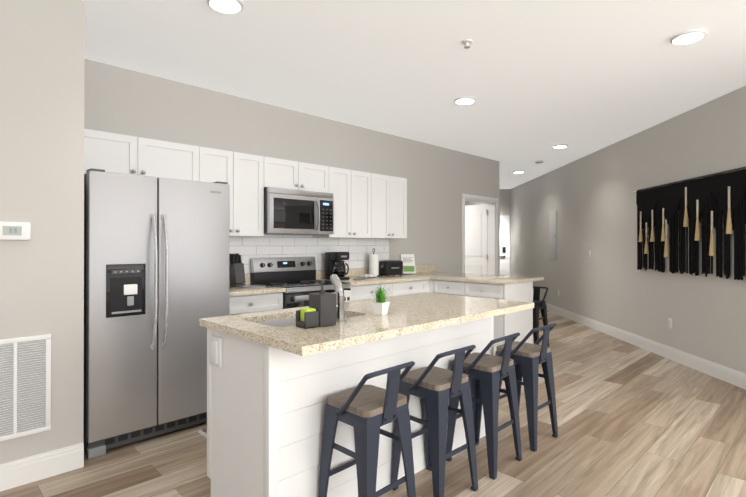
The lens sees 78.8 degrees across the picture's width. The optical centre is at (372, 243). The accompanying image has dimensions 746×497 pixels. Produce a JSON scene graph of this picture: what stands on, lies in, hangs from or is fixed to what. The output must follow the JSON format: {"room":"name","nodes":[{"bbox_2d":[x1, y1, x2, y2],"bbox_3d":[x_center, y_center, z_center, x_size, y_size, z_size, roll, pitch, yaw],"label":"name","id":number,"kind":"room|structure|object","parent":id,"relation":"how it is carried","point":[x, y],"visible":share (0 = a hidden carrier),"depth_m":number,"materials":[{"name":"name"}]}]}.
{"room":"kitchen","nodes":[
{"label":"kitchen","id":0,"kind":"room"},
{"bbox_2d":[0,0,84,463],"bbox_3d":[-4.877,-0.068,0.344,7.800,2.740,1.105,0,0,-44],"label":"wall","id":1,"kind":"structure","parent":0,"point":[42,140],"depth_m":2.55,"materials":[{"name":"paint"}]},
{"bbox_2d":[0,221,30,239],"bbox_3d":[-1.934,-0.066,2.434,0.161,0.097,0.024,0,0,-44],"label":"thermostat","id":2,"kind":"object","parent":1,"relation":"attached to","point":[15,230],"visible":1,"depth_m":2.44,"materials":[{"name":"white plastic"}]},
{"bbox_2d":[0,334,50,441],"bbox_3d":[-1.927,0.779,2.446,0.318,0.538,0.012,0,0,-44],"label":"air vent","id":3,"kind":"object","parent":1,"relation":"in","point":[25,383],"visible":1,"depth_m":2.48,"materials":[{"name":"white plastic"}]},
{"bbox_2d":[0,443,83,491],"bbox_3d":[-4.485,1.230,-0.062,7.799,0.140,0.014,0,0,-44],"label":"baseboard","id":4,"kind":"structure","parent":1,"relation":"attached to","point":[24,471],"depth_m":2.52,"materials":[{"name":"paint"}]},
{"bbox_2d":[84,59,499,274],"bbox_3d":[-0.148,-0.047,5.639,6.366,2.740,0.145,0,0,-44],"label":"wall","id":5,"kind":"structure","parent":0,"point":[124,101],"depth_m":4.97,"materials":[{"name":"paint"}]},
{"bbox_2d":[84,129,199,180],"bbox_3d":[-1.908,-0.643,3.592,0.958,0.348,0.298,0,0,-44],"label":"upper cabinet","id":6,"kind":"object","parent":5,"relation":"attached to","point":[107,151],"depth_m":3.49,"materials":[{"name":"white wood"}]},
{"bbox_2d":[200,147,267,236],"bbox_3d":[-1.345,-0.440,4.143,0.616,0.751,0.298,0,0,-44],"label":"upper cabinet","id":7,"kind":"object","parent":5,"relation":"attached to","point":[246,175],"depth_m":4.10,"materials":[{"name":"white wood"}]},
{"bbox_2d":[268,157,331,192],"bbox_3d":[-0.846,-0.670,4.632,0.777,0.287,0.298,0,0,-44],"label":"upper cabinet","id":8,"kind":"object","parent":5,"relation":"attached to","point":[287,174],"depth_m":4.53,"materials":[{"name":"white wood"}]},
{"bbox_2d":[264,187,333,234],"bbox_3d":[-0.794,-0.303,4.577,0.765,0.433,0.447,0,0,-44],"label":"microwave","id":9,"kind":"object","parent":8,"relation":"attached to","point":[293,212],"visible":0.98,"depth_m":4.41,"materials":[{"name":"silver metal"}]},
{"bbox_2d":[229,235,388,273],"bbox_3d":[-0.741,0.296,4.949,2.645,0.850,0.008,0,0,-44],"label":"tile backsplash","id":10,"kind":"structure","parent":5,"relation":"attached to","point":[247,249],"depth_m":4.97,"materials":[{"name":"white tile"}]},
{"bbox_2d":[322,254,324,263],"bbox_3d":[-0.551,0.179,5.124,0.070,0.115,0.006,0,0,-44],"label":"electrical outlet","id":11,"kind":"object","parent":10,"relation":"attached to","point":[323,258],"visible":0.62,"depth_m":5.11,"materials":[{"name":"white plastic"}]},
{"bbox_2d":[312,167,375,238],"bbox_3d":[-0.325,-0.436,5.141,0.680,0.751,0.298,0,0,-44],"label":"upper cabinet","id":12,"kind":"object","parent":5,"relation":"attached to","point":[370,205],"depth_m":5.04,"materials":[{"name":"white wood"}]},
{"bbox_2d":[376,174,406,238],"bbox_3d":[0.077,-0.434,5.535,0.674,0.751,0.298,0,0,-44],"label":"upper cabinet","id":13,"kind":"object","parent":5,"relation":"attached to","point":[391,191],"depth_m":5.47,"materials":[{"name":"white wood"}]},
{"bbox_2d":[465,204,487,273],"bbox_3d":[1.732,0.324,8.187,0.226,2.000,0.881,0,0,-44],"label":"door leaf","id":14,"kind":"structure","parent":5,"relation":"in","point":[476,256],"depth_m":8.01,"materials":[{"name":"white wood"}]},
{"bbox_2d":[462,194,497,274],"bbox_3d":[1.705,0.283,7.439,1.055,2.095,0.164,0,0,-44],"label":"door frame","id":15,"kind":"structure","parent":5,"relation":"attached to","point":[489,202],"depth_m":7.71,"materials":[{"name":"paint"}]},
{"bbox_2d":[0,309,745,496],"bbox_3d":[0.668,1.351,6.254,24.000,0.050,22.000,0,0,-44],"label":"floor","id":16,"kind":"structure","parent":0,"point":[634,421],"depth_m":2.90,"materials":[{"name":"brown wood"}]},
{"bbox_2d":[83,168,229,458],"bbox_3d":[-1.674,0.431,3.347,0.909,1.766,0.973,0,0,-44],"label":"refrigerator","id":17,"kind":"object","parent":16,"relation":"on","point":[156,269],"visible":0.94,"depth_m":2.97,"materials":[{"name":"silver metal"}]},
{"bbox_2d":[198,427,206,436],"bbox_3d":[-0.443,1.310,3.508,1.600,0.010,0.630,0,0,-44],"label":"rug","id":18,"kind":"object","parent":16,"relation":"on","point":[204,430],"visible":0.15,"depth_m":3.15,"materials":[{"name":"white fabric"}]},
{"bbox_2d":[229,274,285,314],"bbox_3d":[-1.227,0.807,4.017,0.656,1.019,0.628,0,0,-44],"label":"base cabinet","id":19,"kind":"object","parent":16,"relation":"on","point":[242,300],"depth_m":3.88,"materials":[{"name":"white wood"}]},
{"bbox_2d":[229,253,245,285],"bbox_3d":[-1.283,0.247,4.285,0.100,0.299,0.159,0,0,-44],"label":"knife block","id":20,"kind":"object","parent":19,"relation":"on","point":[236,272],"visible":0.98,"depth_m":4.25,"materials":[{"name":"black plastic"}]},
{"bbox_2d":[243,285,265,287],"bbox_3d":[-1.066,0.392,4.084,0.204,0.009,0.204,0,0,-44],"label":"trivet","id":21,"kind":"object","parent":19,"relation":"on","point":[255,286],"visible":1,"depth_m":4.09,"materials":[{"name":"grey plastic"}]},
{"bbox_2d":[250,257,350,308],"bbox_3d":[-0.688,0.732,4.482,0.756,1.173,0.730,0,0,-44],"label":"range","id":22,"kind":"object","parent":16,"relation":"on","point":[295,277],"visible":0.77,"depth_m":4.51,"materials":[{"name":"silver metal"}]},
{"bbox_2d":[199,316,493,496],"bbox_3d":[-0.016,0.869,2.749,1.818,0.885,0.598,0,0,-44],"label":"kitchen island","id":23,"kind":"object","parent":16,"relation":"on","point":[276,379],"depth_m":2.14,"materials":[{"name":"wood"}]},
{"bbox_2d":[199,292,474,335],"bbox_3d":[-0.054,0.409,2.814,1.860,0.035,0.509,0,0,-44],"label":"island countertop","id":24,"kind":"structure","parent":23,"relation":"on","point":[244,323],"depth_m":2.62,"materials":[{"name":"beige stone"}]},
{"bbox_2d":[255,312,346,327],"bbox_3d":[-0.359,0.512,2.425,0.598,0.197,0.387,0,0,-44],"label":"sink","id":25,"kind":"object","parent":24,"relation":"in","point":[275,321],"depth_m":2.53,"materials":[{"name":"silver metal"}]},
{"bbox_2d":[330,274,345,320],"bbox_3d":[-0.200,0.273,2.279,0.117,0.232,0.097,0,0,-44],"label":"faucet","id":26,"kind":"object","parent":24,"relation":"on","point":[339,293],"visible":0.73,"depth_m":2.27,"materials":[{"name":"silver metal"}]},
{"bbox_2d":[371,285,389,314],"bbox_3d":[0.040,0.304,2.494,0.144,0.171,0.147,0,0,-44],"label":"potted plant","id":27,"kind":"object","parent":24,"relation":"on","point":[380,306],"visible":1,"depth_m":2.47,"materials":[{"name":"green plant"}]},
{"bbox_2d":[247,297,533,355],"bbox_3d":[0.262,0.408,2.491,1.860,0.035,0.395,0,0,-44],"label":"island countertop","id":28,"kind":"structure","parent":23,"relation":"on","point":[298,341],"depth_m":2.17,"materials":[{"name":"beige stone"}]},
{"bbox_2d":[296,280,335,328],"bbox_3d":[-0.269,0.282,2.140,0.170,0.212,0.105,0,0,-40],"label":"soap caddy","id":29,"kind":"object","parent":28,"relation":"on","point":[320,311],"visible":1,"depth_m":2.11,"materials":[{"name":"gray plastic"}]},
{"bbox_2d":[318,361,415,496],"bbox_3d":[-0.025,0.921,2.074,0.338,0.776,0.344,0,0,-44],"label":"stool","id":30,"kind":"object","parent":16,"relation":"on","point":[366,412],"visible":1,"depth_m":1.99,"materials":[{"name":"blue metal"}]},
{"bbox_2d":[316,265,453,300],"bbox_3d":[0.332,0.813,5.542,2.177,1.019,0.628,0,0,-44],"label":"base cabinet","id":31,"kind":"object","parent":16,"relation":"on","point":[423,279],"depth_m":5.16,"materials":[{"name":"white wood"}]},
{"bbox_2d":[325,252,348,279],"bbox_3d":[-0.384,0.247,5.010,0.201,0.305,0.232,0,0,-44],"label":"coffee maker","id":32,"kind":"object","parent":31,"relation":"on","point":[335,264],"visible":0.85,"depth_m":4.94,"materials":[{"name":"black plastic"}]},
{"bbox_2d":[360,274,377,277],"bbox_3d":[-0.050,0.381,5.275,0.216,0.041,0.216,0,0,-44],"label":"plate","id":33,"kind":"object","parent":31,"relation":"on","point":[368,276],"visible":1,"depth_m":5.23,"materials":[{"name":"ceramic"}]},
{"bbox_2d":[369,248,379,276],"bbox_3d":[0.009,0.232,5.487,0.150,0.340,0.150,0,0,-44],"label":"paper towel holder","id":34,"kind":"object","parent":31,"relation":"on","point":[373,264],"visible":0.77,"depth_m":5.44,"materials":[{"name":"white paper"}]},
{"bbox_2d":[379,260,402,275],"bbox_3d":[0.215,0.309,5.647,0.291,0.187,0.172,0,0,-36],"label":"toaster","id":35,"kind":"object","parent":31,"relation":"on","point":[390,267],"visible":1,"depth_m":5.58,"materials":[{"name":"black plastic"}]},
{"bbox_2d":[401,254,415,273],"bbox_3d":[0.465,0.275,6.002,0.201,0.258,0.152,0,0,-44],"label":"booklet","id":36,"kind":"object","parent":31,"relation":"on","point":[408,260],"visible":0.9,"depth_m":6.00,"materials":[{"name":"white paper"}]},
{"bbox_2d":[391,345,477,496],"bbox_3d":[0.329,0.922,2.421,0.338,0.776,0.344,0,0,-44],"label":"stool","id":37,"kind":"object","parent":16,"relation":"on","point":[436,389],"visible":0.85,"depth_m":2.33,"materials":[{"name":"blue metal"}]},
{"bbox_2d":[446,332,521,479],"bbox_3d":[0.672,0.924,2.749,0.338,0.776,0.344,0,0,-44],"label":"stool","id":38,"kind":"object","parent":16,"relation":"on","point":[484,372],"visible":0.81,"depth_m":2.66,"materials":[{"name":"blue metal"}]},
{"bbox_2d":[429,273,543,354],"bbox_3d":[1.344,0.863,5.401,0.926,0.918,0.990,0,0,-44],"label":"base cabinet","id":39,"kind":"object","parent":16,"relation":"on","point":[503,287],"depth_m":5.03,"materials":[{"name":"white wood"}]},
{"bbox_2d":[495,323,557,451],"bbox_3d":[1.026,0.925,3.089,0.338,0.776,0.344,0,0,-44],"label":"stool","id":40,"kind":"object","parent":16,"relation":"on","point":[528,358],"visible":0.67,"depth_m":2.97,"materials":[{"name":"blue metal"}]},
{"bbox_2d":[533,286,549,346],"bbox_3d":[1.965,0.935,5.650,0.339,0.776,0.332,0,0,-44],"label":"stool","id":41,"kind":"object","parent":16,"relation":"on","point":[540,304],"visible":0.25,"depth_m":5.58,"materials":[{"name":"black metal"}]},
{"bbox_2d":[82,0,745,188],"bbox_3d":[1.360,-1.445,4.843,19.000,0.050,15.000,0,0,-44],"label":"ceiling","id":42,"kind":"structure","parent":0,"point":[537,79],"depth_m":3.54,"materials":[{"name":"paint"}]},
{"bbox_2d":[207,0,243,12],"bbox_3d":[-0.876,-1.414,2.696,0.210,0.027,0.210,0,0,-44],"label":"recessed light","id":43,"kind":"object","parent":42,"relation":"in","point":[230,6],"visible":0.98,"depth_m":2.69,"materials":[{"name":"white plastic"}]},
{"bbox_2d":[454,96,475,103],"bbox_3d":[0.911,-1.407,4.502,0.210,0.027,0.210,0,0,-44],"label":"recessed light","id":44,"kind":"object","parent":42,"relation":"in","point":[464,100],"visible":1,"depth_m":4.45,"materials":[{"name":"white plastic"}]},
{"bbox_2d":[462,39,471,48],"bbox_3d":[0.664,-1.403,3.210,0.076,0.045,0.075,0,0,-44],"label":"sprinkler","id":45,"kind":"object","parent":42,"relation":"attached to","point":[466,42],"visible":0.98,"depth_m":3.20,"materials":[{"name":"white plastic"}]},
{"bbox_2d":[552,144,567,147],"bbox_3d":[2.715,-1.398,6.590,0.210,0.027,0.210,0,0,-44],"label":"recessed light","id":46,"kind":"object","parent":42,"relation":"in","point":[560,146],"visible":1,"depth_m":6.53,"materials":[{"name":"white plastic"}]},
{"bbox_2d":[670,29,706,44],"bbox_3d":[2.169,-1.412,3.131,0.210,0.027,0.210,0,0,-44],"label":"recessed light","id":47,"kind":"object","parent":42,"relation":"in","point":[688,36],"visible":0.98,"depth_m":3.09,"materials":[{"name":"white plastic"}]},
{"bbox_2d":[465,201,485,205],"bbox_3d":[2.090,-0.024,11.168,0.120,2.740,6.500,0,0,1],"label":"wall","id":48,"kind":"structure","parent":0,"point":[467,203],"depth_m":9.15,"materials":[{"name":"paint"}]},
{"bbox_2d":[500,189,509,214],"bbox_3d":[2.737,-0.022,11.766,1.600,2.740,0.120,0,0,1],"label":"wall","id":49,"kind":"structure","parent":0,"point":[504,201],"depth_m":11.70,"materials":[{"name":"paint"}]},
{"bbox_2d":[500,215,509,274],"bbox_3d":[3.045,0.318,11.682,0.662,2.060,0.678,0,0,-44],"label":"entry door","id":50,"kind":"structure","parent":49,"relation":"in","point":[504,244],"depth_m":11.65,"materials":[{"name":"paint"}]},
{"bbox_2d":[510,86,745,373],"bbox_3d":[3.567,-0.030,9.787,0.150,2.740,14.300,0,0,1],"label":"wall","id":51,"kind":"structure","parent":0,"point":[590,198],"depth_m":5.92,"materials":[{"name":"paint"}]},
{"bbox_2d":[549,210,556,258],"bbox_3d":[3.455,-0.157,8.735,0.023,0.925,0.380,0,0,1],"label":"electrical panel","id":52,"kind":"object","parent":51,"relation":"attached to","point":[552,234],"visible":0.98,"depth_m":8.70,"materials":[{"name":"grey metal"}]},
{"bbox_2d":[546,303,745,389],"bbox_3d":[3.424,1.260,7.159,0.014,0.140,9.049,0,0,1],"label":"baseboard","id":53,"kind":"structure","parent":51,"relation":"attached to","point":[725,374],"depth_m":5.26,"materials":[{"name":"paint"}]},
{"bbox_2d":[668,318,671,328],"bbox_3d":[3.382,0.914,5.171,0.008,0.115,0.072,0,0,1],"label":"electrical outlet","id":54,"kind":"object","parent":51,"relation":"attached to","point":[670,323],"visible":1,"depth_m":5.17,"materials":[{"name":"white plastic"}]},
{"bbox_2d":[633,167,745,279],"bbox_3d":[3.326,-0.170,4.847,0.060,1.021,2.040,0,0,1],"label":"macrame hanging","id":55,"kind":"object","parent":51,"relation":"attached to","point":[709,199],"visible":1,"depth_m":4.71,"materials":[{"name":"black fabric"}]}
]}

